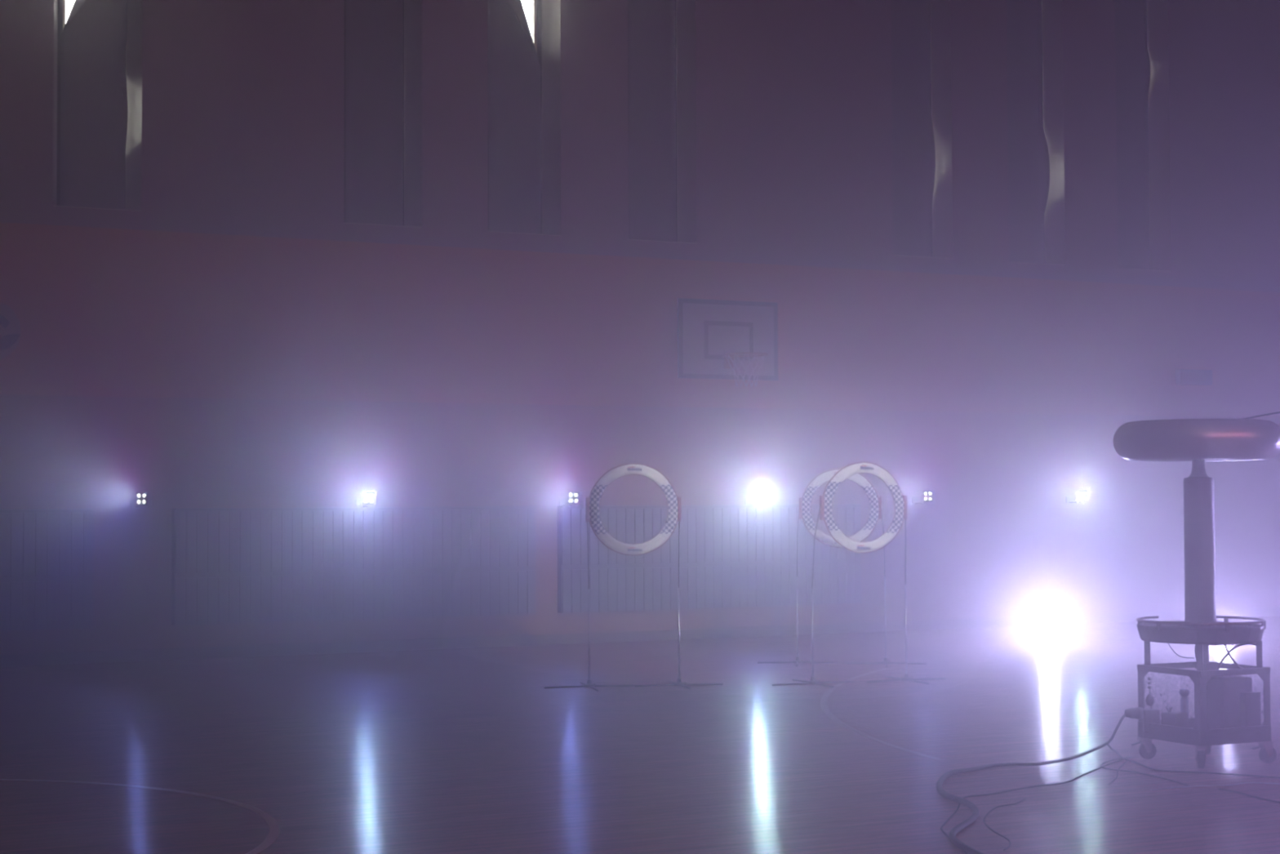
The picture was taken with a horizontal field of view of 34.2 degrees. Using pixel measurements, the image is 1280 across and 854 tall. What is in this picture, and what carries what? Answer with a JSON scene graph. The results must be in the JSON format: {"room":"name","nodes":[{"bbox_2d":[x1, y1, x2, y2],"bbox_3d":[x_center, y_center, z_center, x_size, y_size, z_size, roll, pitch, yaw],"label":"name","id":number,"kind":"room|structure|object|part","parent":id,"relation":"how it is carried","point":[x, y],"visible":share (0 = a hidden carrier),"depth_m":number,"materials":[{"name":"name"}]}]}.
{"room":"event venue","nodes":[
{"label":"event venue","id":0,"kind":"room"},
{"bbox_2d":[0,0,1279,654],"bbox_3d":[-0.307,-1.996,22.600,30.000,8.600,0.512,1,-2,-27],"label":"wall","id":1,"kind":"structure","parent":0,"point":[228,340],"depth_m":22.46,"materials":[{"name":"paint"}]},
{"bbox_2d":[0,302,21,359],"bbox_3d":[-6.051,-0.896,19.328,0.580,0.580,0.006,1,-2,-27],"label":"ball emblem","id":2,"kind":"object","parent":1,"relation":"attached to","point":[10,326],"visible":1,"depth_m":19.41,"materials":[{"name":"paint"}]},
{"bbox_2d":[0,508,93,631],"bbox_3d":[-5.952,1.323,19.232,1.761,1.120,0.125,1,-2,-27],"label":"guard","id":3,"kind":"object","parent":1,"relation":"attached to","point":[46,556],"visible":1,"depth_m":19.39,"materials":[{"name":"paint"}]},
{"bbox_3d":[-5.938,1.781,19.195,1.760,0.050,0.025,1,-2,-27],"label":"rail","id":4,"kind":"part","parent":3,"relation":"part of","materials":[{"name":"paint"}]},
{"bbox_3d":[-5.942,0.887,19.225,1.760,0.050,0.025,1,-2,-27],"label":"rail","id":5,"kind":"part","parent":3,"relation":"part of","materials":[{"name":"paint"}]},
{"bbox_3d":[-5.940,1.407,19.207,1.760,0.050,0.025,1,-2,-27],"label":"rail","id":6,"kind":"part","parent":3,"relation":"part of","materials":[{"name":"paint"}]},
{"bbox_2d":[53,0,142,211],"bbox_3d":[-5.265,-4.066,20.067,0.840,3.990,0.370,1,-2,-27],"label":"window","id":7,"kind":"structure","parent":1,"relation":"in","point":[61,3],"depth_m":19.98,"materials":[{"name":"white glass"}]},
{"bbox_3d":[-5.331,-4.061,20.197,0.555,3.870,0.060,1,-2,-27],"label":"sash","id":8,"kind":"part","parent":7,"relation":"part of","materials":[{"name":"paint"}]},
{"bbox_2d":[60,0,127,209],"bbox_3d":[-5.246,-4.028,20.081,0.642,3.865,0.157,1,-2,-27],"label":"sheet","id":9,"kind":"object","parent":7,"relation":"on","point":[94,96],"visible":0.91,"depth_m":20.09,"materials":[{"name":"fabric"}]},
{"bbox_3d":[-5.236,-2.079,19.961,0.840,0.012,0.280,1,-2,-27],"label":"sill","id":10,"kind":"part","parent":7,"relation":"part of","materials":[{"name":"paint"}]},
{"bbox_2d":[129,491,151,508],"bbox_3d":[-4.758,0.695,19.770,0.194,0.158,0.296,1,-2,-27],"label":"stage light","id":11,"kind":"object","parent":1,"relation":"attached to","point":[143,498],"visible":1,"depth_m":19.68,"materials":[{"name":"paint"}]},
{"bbox_3d":[-4.826,0.733,19.894,0.100,0.075,0.012,1,-2,-27],"label":"wall plate","id":12,"kind":"part","parent":11,"relation":"part of","materials":[{"name":"paint"}]},
{"bbox_2d":[171,506,536,625],"bbox_3d":[-2.796,1.363,20.848,3.790,1.120,0.125,1,-2,-27],"label":"guard","id":13,"kind":"object","parent":1,"relation":"attached to","point":[229,565],"visible":1,"depth_m":20.73,"materials":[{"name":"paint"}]},
{"bbox_3d":[-4.466,1.355,20.006,0.050,1.095,0.100,1,-2,-27],"label":"post","id":14,"kind":"part","parent":13,"relation":"part of","materials":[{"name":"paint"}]},
{"bbox_3d":[-2.783,1.822,20.810,3.790,0.050,0.025,1,-2,-27],"label":"rail","id":15,"kind":"part","parent":13,"relation":"part of","materials":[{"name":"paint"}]},
{"bbox_3d":[-2.787,0.927,20.840,3.790,0.050,0.025,1,-2,-27],"label":"rail","id":16,"kind":"part","parent":13,"relation":"part of","materials":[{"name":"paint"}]},
{"bbox_3d":[-2.784,1.447,20.823,3.790,0.050,0.025,1,-2,-27],"label":"rail","id":17,"kind":"part","parent":13,"relation":"part of","materials":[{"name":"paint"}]},
{"bbox_3d":[-2.802,1.376,20.858,0.050,1.095,0.100,1,-2,-27],"label":"post","id":18,"kind":"part","parent":13,"relation":"part of","materials":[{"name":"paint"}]},
{"bbox_3d":[-1.137,1.397,21.710,0.050,1.095,0.100,1,-2,-27],"label":"post","id":19,"kind":"part","parent":13,"relation":"part of","materials":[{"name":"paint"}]},
{"bbox_2d":[355,491,377,507],"bbox_3d":[-2.748,0.726,20.807,0.189,0.158,0.281,1,-2,-27],"label":"stage light","id":20,"kind":"object","parent":1,"relation":"attached to","point":[368,497],"visible":1,"depth_m":20.71,"materials":[{"name":"paint"}]},
{"bbox_3d":[-2.811,0.764,20.925,0.100,0.075,0.012,1,-2,-27],"label":"wall plate","id":21,"kind":"part","parent":20,"relation":"part of","materials":[{"name":"paint"}]},
{"bbox_2d":[343,0,422,227],"bbox_3d":[-2.701,-4.033,21.380,0.840,3.990,0.370,1,-2,-27],"label":"window","id":22,"kind":"structure","parent":1,"relation":"in","point":[344,84],"depth_m":21.32,"materials":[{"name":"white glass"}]},
{"bbox_2d":[345,0,402,226],"bbox_3d":[-2.735,-3.993,21.442,0.617,3.865,0.021,1,-2,-27],"label":"sheet","id":23,"kind":"object","parent":22,"relation":"on","point":[374,28],"visible":0.88,"depth_m":21.41,"materials":[{"name":"fabric"}]},
{"bbox_3d":[-2.672,-2.046,21.273,0.840,0.012,0.280,1,-2,-27],"label":"sill","id":24,"kind":"part","parent":22,"relation":"part of","materials":[{"name":"paint"}]},
{"bbox_2d":[487,0,560,235],"bbox_3d":[-1.304,-4.015,22.095,0.840,3.990,0.370,1,-2,-27],"label":"window","id":25,"kind":"structure","parent":1,"relation":"in","point":[536,34],"depth_m":22.32,"materials":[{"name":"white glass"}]},
{"bbox_2d":[488,0,542,234],"bbox_3d":[-1.300,-3.977,22.100,0.622,3.865,0.159,1,-2,-27],"label":"sheet","id":26,"kind":"object","parent":25,"relation":"on","point":[514,106],"visible":0.93,"depth_m":22.12,"materials":[{"name":"fabric"}]},
{"bbox_3d":[-1.275,-2.028,21.989,0.840,0.012,0.280,1,-2,-27],"label":"sill","id":27,"kind":"part","parent":25,"relation":"part of","materials":[{"name":"paint"}]},
{"bbox_3d":[-1.370,-4.010,22.224,0.555,3.870,0.060,1,-2,-27],"label":"sash","id":28,"kind":"part","parent":25,"relation":"part of","materials":[{"name":"paint"}]},
{"bbox_2d":[559,491,582,506],"bbox_3d":[-0.736,0.757,21.828,0.194,0.158,0.298,1,-2,-27],"label":"stage light","id":29,"kind":"object","parent":1,"relation":"attached to","point":[574,497],"visible":1,"depth_m":21.74,"materials":[{"name":"paint"}]},
{"bbox_3d":[-0.804,0.795,21.952,0.100,0.075,0.012,1,-2,-27],"label":"wall plate","id":30,"kind":"part","parent":29,"relation":"part of","materials":[{"name":"paint"}]},
{"bbox_2d":[0,606,1279,666],"bbox_3d":[-0.168,2.238,22.220,30.000,0.110,0.023,1,-2,-27],"label":"baseboard","id":31,"kind":"structure","parent":1,"relation":"attached to","point":[161,654],"depth_m":21.84,"materials":[{"name":"paint"}]},
{"bbox_2d":[628,0,697,244],"bbox_3d":[0.156,-3.996,22.842,0.840,3.990,0.370,1,-2,-27],"label":"window","id":32,"kind":"structure","parent":1,"relation":"in","point":[677,242],"depth_m":23.03,"materials":[{"name":"white wood"}]},
{"bbox_2d":[627,0,676,241],"bbox_3d":[0.123,-3.956,22.905,0.615,3.865,0.021,1,-2,-27],"label":"sheet","id":33,"kind":"object","parent":32,"relation":"on","point":[651,62],"visible":0.92,"depth_m":22.88,"materials":[{"name":"fabric"}]},
{"bbox_3d":[0.185,-2.009,22.736,0.840,0.012,0.280,1,-2,-27],"label":"sill","id":34,"kind":"part","parent":32,"relation":"part of","materials":[{"name":"paint"}]},
{"bbox_3d":[0.092,-3.991,22.967,0.655,3.990,0.090,1,-2,-27],"label":"frame","id":35,"kind":"part","parent":32,"relation":"part of","materials":[{"name":"black metal"}]},
{"bbox_2d":[557,503,862,613],"bbox_3d":[0.818,1.410,22.697,3.730,1.120,0.125,1,-2,-27],"label":"guard","id":36,"kind":"object","parent":1,"relation":"attached to","point":[731,555],"visible":0.92,"depth_m":22.59,"materials":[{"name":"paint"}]},
{"bbox_3d":[-0.826,1.401,21.870,0.050,1.095,0.100,1,-2,-27],"label":"post","id":37,"kind":"part","parent":36,"relation":"part of","materials":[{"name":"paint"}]},
{"bbox_3d":[0.827,0.974,22.690,3.730,0.050,0.025,1,-2,-27],"label":"rail","id":38,"kind":"part","parent":36,"relation":"part of","materials":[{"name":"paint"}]},
{"bbox_3d":[0.831,1.869,22.660,3.730,0.050,0.025,1,-2,-27],"label":"rail","id":39,"kind":"part","parent":36,"relation":"part of","materials":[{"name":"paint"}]},
{"bbox_3d":[0.830,1.494,22.672,3.730,0.050,0.025,1,-2,-27],"label":"rail","id":40,"kind":"part","parent":36,"relation":"part of","materials":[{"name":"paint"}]},
{"bbox_2d":[677,297,777,386],"bbox_3d":[0.970,-0.899,22.578,0.962,0.957,0.975,-1,-2,16],"label":"basketball backboard","id":41,"kind":"object","parent":1,"relation":"attached to","point":[717,339],"visible":1,"depth_m":22.56,"materials":[{"name":"white paint"}]},
{"bbox_2d":[744,490,767,505],"bbox_3d":[1.265,0.784,22.862,0.188,0.158,0.280,1,-2,-27],"label":"stage light","id":42,"kind":"object","parent":1,"relation":"attached to","point":[759,495],"visible":1,"depth_m":22.77,"materials":[{"name":"paint"}]},
{"bbox_3d":[1.203,0.821,22.979,0.100,0.075,0.012,1,-2,-27],"label":"wall plate","id":43,"kind":"part","parent":42,"relation":"part of","materials":[{"name":"paint"}]},
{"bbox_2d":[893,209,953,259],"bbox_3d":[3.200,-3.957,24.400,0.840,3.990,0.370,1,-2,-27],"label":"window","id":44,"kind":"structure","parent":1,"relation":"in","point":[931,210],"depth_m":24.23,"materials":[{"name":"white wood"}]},
{"bbox_2d":[891,0,935,257],"bbox_3d":[3.187,-3.918,24.435,0.627,3.865,0.089,1,-2,-27],"label":"sheet","id":45,"kind":"object","parent":44,"relation":"on","point":[913,153],"visible":0.86,"depth_m":24.45,"materials":[{"name":"fabric"}]},
{"bbox_3d":[3.229,-1.970,24.294,0.840,0.012,0.280,1,-2,-27],"label":"sill","id":46,"kind":"part","parent":44,"relation":"part of","materials":[{"name":"paint"}]},
{"bbox_3d":[3.136,-3.952,24.525,0.655,3.990,0.090,1,-2,-27],"label":"frame","id":47,"kind":"part","parent":44,"relation":"part of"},
{"bbox_2d":[911,490,936,504],"bbox_3d":[3.251,0.808,23.865,0.192,0.158,0.304,1,-2,-27],"label":"stage light","id":48,"kind":"object","parent":1,"relation":"attached to","point":[928,495],"visible":1,"depth_m":23.78,"materials":[{"name":"paint"}]},
{"bbox_3d":[3.182,0.846,23.992,0.100,0.075,0.012,1,-2,-27],"label":"wall plate","id":49,"kind":"part","parent":48,"relation":"part of","materials":[{"name":"paint"}]},
{"bbox_2d":[1008,24,1065,266],"bbox_3d":[4.669,-3.938,25.152,0.840,3.990,0.370,1,-2,-27],"label":"window","id":50,"kind":"structure","parent":1,"relation":"in","point":[1042,24],"depth_m":25.32,"materials":[{"name":"white wood"}]},
{"bbox_2d":[1006,0,1049,263],"bbox_3d":[4.661,-3.900,25.165,0.617,3.865,0.133,1,-2,-27],"label":"sheet","id":51,"kind":"object","parent":50,"relation":"on","point":[1028,162],"visible":0.73,"depth_m":25.21,"materials":[{"name":"fabric"}]},
{"bbox_3d":[4.698,-1.951,25.046,0.840,0.012,0.280,1,-2,-27],"label":"sill","id":52,"kind":"part","parent":50,"relation":"part of","materials":[{"name":"paint"}]},
{"bbox_3d":[4.605,-3.933,25.277,0.655,3.990,0.090,1,-2,-27],"label":"frame","id":53,"kind":"part","parent":50,"relation":"part of","materials":[{"name":"black metal"}]},
{"bbox_2d":[1066,489,1088,503],"bbox_3d":[5.230,0.835,24.884,0.194,0.158,0.292,1,-2,-27],"label":"stage light","id":54,"kind":"object","parent":1,"relation":"attached to","point":[1082,495],"visible":1,"depth_m":24.80,"materials":[{"name":"paint"}]},
{"bbox_3d":[5.163,0.872,25.006,0.100,0.075,0.012,1,-2,-27],"label":"wall plate","id":55,"kind":"part","parent":54,"relation":"part of","materials":[{"name":"paint"}]},
{"bbox_2d":[1118,245,1171,271],"bbox_3d":[6.138,-3.919,25.904,0.840,3.990,0.370,1,-2,-27],"label":"window","id":56,"kind":"structure","parent":1,"relation":"in","point":[1149,246],"depth_m":25.75,"materials":[{"name":"white wood"}]},
{"bbox_2d":[1115,0,1150,270],"bbox_3d":[6.118,-3.879,25.951,0.627,3.865,0.062,1,-2,-27],"label":"sheet","id":57,"kind":"object","parent":56,"relation":"on","point":[1131,53],"visible":0.8,"depth_m":25.98,"materials":[{"name":"fabric"}]},
{"bbox_3d":[6.167,-1.932,25.797,0.840,0.012,0.280,1,-2,-27],"label":"sill","id":58,"kind":"part","parent":56,"relation":"part of","materials":[{"name":"paint"}]},
{"bbox_3d":[6.074,-3.914,26.028,0.655,3.990,0.090,1,-2,-27],"label":"frame","id":59,"kind":"part","parent":56,"relation":"part of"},
{"bbox_2d":[1175,368,1212,385],"bbox_3d":[6.899,-0.620,25.895,0.515,0.188,0.108,1,-2,-27],"label":"wall box","id":60,"kind":"object","parent":1,"relation":"attached to","point":[1183,376],"visible":1,"depth_m":25.83,"materials":[{"name":"paint"}]},
{"bbox_2d":[0,615,1279,853],"bbox_3d":[5.003,2.060,12.122,30.600,0.250,24.137,1,-2,-27],"label":"floor","id":61,"kind":"structure","parent":0,"point":[453,750],"depth_m":12.53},
{"bbox_2d":[0,778,279,853],"bbox_3d":[-3.852,1.880,9.357,4.402,0.003,4.402,1,-2,-27],"label":"floor marking","id":62,"kind":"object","parent":61,"relation":"on","point":[274,827],"depth_m":10.46,"materials":[{"name":"paint"}]},
{"bbox_2d":[544,462,723,691],"bbox_3d":[-0.050,1.206,16.997,1.481,1.823,0.739,0,-2,-8],"label":"hoop","id":63,"kind":"object","parent":61,"relation":"on","point":[673,502],"visible":1,"depth_m":17.00,"materials":[{"name":"white fabric"}]},
{"bbox_3d":[-0.611,2.107,16.868,0.335,0.019,0.015,0,-2,-12],"label":"leg","id":64,"kind":"part","parent":63,"relation":"part of","materials":[{"name":"black plastic"}]},
{"bbox_3d":[-0.215,2.108,16.956,0.335,0.019,0.015,0,-2,-12],"label":"leg","id":65,"kind":"part","parent":63,"relation":"part of","materials":[{"name":"black plastic"}]},
{"bbox_3d":[0.123,2.107,16.977,0.335,0.019,0.015,0,-2,-12],"label":"leg","id":66,"kind":"part","parent":63,"relation":"part of","materials":[{"name":"black plastic"}]},
{"bbox_3d":[0.364,2.101,16.823,0.015,0.019,0.335,0,-2,-12],"label":"leg","id":67,"kind":"part","parent":63,"relation":"part of","materials":[{"name":"black plastic"}]},
{"bbox_3d":[0.518,2.108,17.065,0.335,0.019,0.015,0,-2,-12],"label":"leg","id":68,"kind":"part","parent":63,"relation":"part of","materials":[{"name":"black plastic"}]},
{"bbox_2d":[757,468,926,666],"bbox_3d":[1.854,1.283,19.208,1.549,1.801,0.739,-1,-2,9],"label":"hoop","id":69,"kind":"object","parent":61,"relation":"on","point":[805,502],"visible":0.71,"depth_m":19.22,"materials":[{"name":"white fabric"}]},
{"bbox_3d":[1.257,2.179,19.265,0.335,0.019,0.015,0,-2,5],"label":"leg","id":70,"kind":"part","parent":69,"relation":"part of","materials":[{"name":"black plastic"}]},
{"bbox_3d":[1.660,2.176,19.226,0.335,0.019,0.015,0,-2,5],"label":"leg","id":71,"kind":"part","parent":69,"relation":"part of","materials":[{"name":"black plastic"}]},
{"bbox_3d":[2.055,2.171,19.131,0.335,0.019,0.015,0,-2,5],"label":"leg","id":72,"kind":"part","parent":69,"relation":"part of","materials":[{"name":"black plastic"}]},
{"bbox_3d":[2.458,2.168,19.093,0.335,0.019,0.015,0,-2,5],"label":"leg","id":73,"kind":"part","parent":69,"relation":"part of","materials":[{"name":"black plastic"}]},
{"bbox_2d":[771,461,945,687],"bbox_3d":[1.820,1.204,17.275,1.583,1.831,0.739,0,-2,-18],"label":"hoop","id":74,"kind":"object","parent":61,"relation":"on","point":[825,511],"visible":1,"depth_m":17.29,"materials":[{"name":"white fabric"}]},
{"bbox_3d":[1.234,2.105,17.040,0.335,0.019,0.015,1,-2,-22],"label":"leg","id":75,"kind":"part","parent":74,"relation":"part of","materials":[{"name":"black plastic"}]},
{"bbox_3d":[1.346,2.113,17.303,0.015,0.019,0.335,1,-2,-22],"label":"leg","id":76,"kind":"part","parent":74,"relation":"part of","materials":[{"name":"black plastic"}]},
{"bbox_3d":[1.497,2.100,16.927,0.015,0.019,0.335,1,-2,-22],"label":"leg","id":77,"kind":"part","parent":74,"relation":"part of","materials":[{"name":"black plastic"}]},
{"bbox_3d":[1.610,2.108,17.190,0.335,0.019,0.015,1,-2,-22],"label":"leg","id":78,"kind":"part","parent":74,"relation":"part of","materials":[{"name":"black plastic"}]},
{"bbox_3d":[2.037,2.110,17.298,0.335,0.019,0.015,1,-2,-22],"label":"leg","id":79,"kind":"part","parent":74,"relation":"part of","materials":[{"name":"black plastic"}]},
{"bbox_3d":[2.150,2.118,17.562,0.015,0.019,0.335,1,-2,-22],"label":"leg","id":80,"kind":"part","parent":74,"relation":"part of","materials":[{"name":"black plastic"}]},
{"bbox_3d":[2.300,2.105,17.186,0.015,0.019,0.335,1,-2,-22],"label":"leg","id":81,"kind":"part","parent":74,"relation":"part of","materials":[{"name":"black plastic"}]},
{"bbox_3d":[2.413,2.113,17.449,0.335,0.019,0.015,1,-2,-22],"label":"leg","id":82,"kind":"part","parent":74,"relation":"part of","materials":[{"name":"black plastic"}]},
{"bbox_2d":[820,668,941,759],"bbox_3d":[1.675,2.060,15.445,0.668,0.003,6.469,0,-2,4],"label":"floor marking","id":83,"kind":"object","parent":61,"relation":"on","point":[824,699],"depth_m":14.34,"materials":[{"name":"paint"}]},
{"bbox_2d":[982,797,1026,850],"bbox_3d":[1.706,1.869,9.847,0.168,0.006,1.570,-1,-2,13],"label":"wire","id":84,"kind":"object","parent":61,"relation":"on","point":[991,810],"visible":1,"depth_m":9.83,"materials":[{"name":"black rubber"}]},
{"bbox_2d":[936,714,1124,853],"bbox_3d":[1.787,1.761,10.573,0.834,0.269,3.757,-1,-2,21],"label":"power cable","id":85,"kind":"object","parent":61,"relation":"on","point":[973,817],"visible":1,"depth_m":10.99,"materials":[{"name":"black rubber"}]},
{"bbox_2d":[940,755,1133,853],"bbox_3d":[1.928,1.893,10.639,0.504,0.007,3.728,-1,-2,24],"label":"wire","id":86,"kind":"object","parent":61,"relation":"on","point":[1093,770],"visible":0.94,"depth_m":10.94,"materials":[{"name":"black rubber"}]},
{"bbox_2d":[1033,612,1062,640],"bbox_3d":[4.353,2.126,22.200,0.300,0.295,0.280,-1,-2,11],"label":"spotlight","id":87,"kind":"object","parent":61,"relation":"on","point":[1047,624],"depth_m":22.17,"materials":[{"name":"paint"}]},
{"bbox_2d":[1108,760,1128,784],"bbox_3d":[2.669,1.923,11.602,0.027,0.006,1.052,-1,-2,18],"label":"wire","id":88,"kind":"object","parent":61,"relation":"on","point":[1113,780],"visible":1,"depth_m":11.54,"materials":[{"name":"black rubber"}]},
{"bbox_2d":[1100,756,1189,785],"bbox_3d":[2.762,1.923,11.636,0.279,0.007,1.221,0,-2,-2],"label":"wire","id":89,"kind":"object","parent":61,"relation":"on","point":[1125,757],"visible":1,"depth_m":11.58,"materials":[{"name":"black rubber"}]},
{"bbox_2d":[1106,742,1279,778],"bbox_3d":[3.090,1.874,11.772,0.442,0.113,1.660,1,-2,-30],"label":"wire","id":90,"kind":"object","parent":61,"relation":"on","point":[1109,746],"visible":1,"depth_m":11.56,"materials":[{"name":"black rubber"}]},
{"bbox_2d":[1112,411,1279,768],"bbox_3d":[3.413,0.895,12.026,1.323,2.085,0.970,-1,-2,31],"label":"coil","id":91,"kind":"object","parent":61,"relation":"on","point":[1227,709],"visible":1,"depth_m":11.98,"materials":[{"name":"metal"}]},
{"bbox_3d":[2.954,1.606,12.198,0.045,0.420,0.045,1,-2,-27],"label":"corner post","id":92,"kind":"part","parent":91,"relation":"part of","materials":[{"name":"grey metal"}]},
{"bbox_3d":[2.976,1.323,12.200,0.034,0.165,0.034,-1,-2,18],"label":"leg","id":93,"kind":"part","parent":91,"relation":"part of","materials":[{"name":"grey metal"}]},
{"bbox_3d":[2.974,1.556,12.144,0.022,0.195,0.021,-2,-2,36],"label":"bead chain","id":94,"kind":"part","parent":91,"relation":"part of","materials":[{"name":"black plastic"}]},
{"bbox_3d":[2.977,1.591,12.143,0.056,0.075,0.055,0,-2,0],"label":"hanging bulb","id":95,"kind":"part","parent":91,"relation":"part of","materials":[{"name":"glass"}]},
{"bbox_3d":[2.969,1.141,11.905,0.020,0.048,0.020,0,-2,0],"label":"rail post","id":96,"kind":"part","parent":91,"relation":"part of","materials":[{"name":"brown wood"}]},
{"bbox_3d":[3.044,1.403,11.982,0.020,0.035,0.520,1,-2,-27],"label":"rail","id":97,"kind":"part","parent":91,"relation":"part of","materials":[{"name":"grey metal"}]},
{"bbox_3d":[3.046,1.763,11.970,0.020,0.090,0.520,1,-2,-27],"label":"deck rail","id":98,"kind":"part","parent":91,"relation":"part of","materials":[{"name":"grey metal"}]},
{"bbox_3d":[3.158,1.414,12.331,0.520,0.035,0.020,1,-2,-27],"label":"rail","id":99,"kind":"part","parent":91,"relation":"part of","materials":[{"name":"grey metal"}]},
{"bbox_3d":[3.160,1.774,12.319,0.520,0.090,0.020,1,-2,-27],"label":"deck rail","id":100,"kind":"part","parent":91,"relation":"part of","materials":[{"name":"grey metal"}]},
{"bbox_2d":[1178,688,1189,718],"bbox_3d":[3.192,1.618,12.192,0.060,0.172,0.060,0,-2,0],"label":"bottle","id":101,"kind":"object","parent":91,"relation":"on","point":[1184,692],"depth_m":12.17,"materials":[{"name":"plastic"}]},
{"bbox_3d":[3.178,1.309,11.803,0.034,0.165,0.034,-1,-2,18],"label":"leg","id":102,"kind":"part","parent":91,"relation":"part of","materials":[{"name":"grey metal"}]},
{"bbox_3d":[3.260,1.122,12.091,0.725,0.015,0.688,0,-2,0],"label":"strike rail","id":103,"kind":"part","parent":91,"relation":"part of","materials":[{"name":"metal"}]},
{"bbox_2d":[1136,621,1264,644],"bbox_3d":[3.260,1.196,12.106,0.720,0.090,0.720,0,-2,0],"label":"tray","id":104,"kind":"object","parent":91,"relation":"on","point":[1166,632],"depth_m":11.82,"materials":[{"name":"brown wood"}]},
{"bbox_3d":[3.171,1.590,11.770,0.045,0.420,0.045,1,-2,-27],"label":"corner post","id":105,"kind":"part","parent":91,"relation":"part of","materials":[{"name":"grey metal"}]},
{"bbox_3d":[3.373,1.328,12.401,0.034,0.165,0.034,-1,-2,18],"label":"leg","id":106,"kind":"part","parent":91,"relation":"part of","materials":[{"name":"grey metal"}]},
{"bbox_3d":[3.382,1.611,12.416,0.045,0.420,0.045,1,-2,-27],"label":"corner post","id":107,"kind":"part","parent":91,"relation":"part of","materials":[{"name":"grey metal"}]},
{"bbox_3d":[3.488,1.155,12.380,0.020,0.048,0.020,0,-2,0],"label":"rail post","id":108,"kind":"part","parent":91,"relation":"part of","materials":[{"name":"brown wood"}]},
{"bbox_3d":[3.321,1.135,11.759,0.020,0.048,0.020,0,-2,0],"label":"rail post","id":109,"kind":"part","parent":91,"relation":"part of","materials":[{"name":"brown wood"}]},
{"bbox_3d":[3.394,1.398,11.868,0.520,0.035,0.020,1,-2,-27],"label":"rail","id":110,"kind":"part","parent":91,"relation":"part of","materials":[{"name":"grey metal"}]},
{"bbox_3d":[3.395,1.757,11.856,0.520,0.090,0.020,1,-2,-27],"label":"deck rail","id":111,"kind":"part","parent":91,"relation":"part of","materials":[{"name":"grey metal"}]},
{"bbox_3d":[3.508,1.409,12.217,0.020,0.035,0.520,1,-2,-27],"label":"rail","id":112,"kind":"part","parent":91,"relation":"part of","materials":[{"name":"grey metal"}]},
{"bbox_3d":[3.575,1.314,12.005,0.034,0.165,0.034,-1,-2,18],"label":"leg","id":113,"kind":"part","parent":91,"relation":"part of","materials":[{"name":"grey metal"}]},
{"bbox_3d":[3.834,-0.087,12.129,0.772,0.118,0.012,0,-2,0],"label":"breakout rod","id":114,"kind":"part","parent":91,"relation":"part of","materials":[{"name":"paint"}]},
{"bbox_3d":[3.603,1.143,12.016,0.020,0.048,0.020,0,-2,0],"label":"rail post","id":115,"kind":"part","parent":91,"relation":"part of","materials":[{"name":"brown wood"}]},
{"bbox_3d":[3.600,1.596,11.988,0.045,0.420,0.045,1,-2,-27],"label":"corner post","id":116,"kind":"part","parent":91,"relation":"part of","materials":[{"name":"grey metal"}]},
{"bbox_2d":[1151,782,1279,790],"bbox_3d":[3.053,1.902,11.034,0.797,0.007,0.116,0,-2,-14],"label":"wire","id":117,"kind":"object","parent":61,"relation":"on","point":[1241,782],"visible":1,"depth_m":11.04,"materials":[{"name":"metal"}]},
{"bbox_2d":[1218,787,1279,803],"bbox_3d":[3.142,1.886,10.607,0.028,0.009,0.636,0,-2,-19],"label":"wire","id":118,"kind":"object","parent":61,"relation":"on","point":[1220,788],"visible":1,"depth_m":10.65,"materials":[{"name":"black rubber"}]}
]}

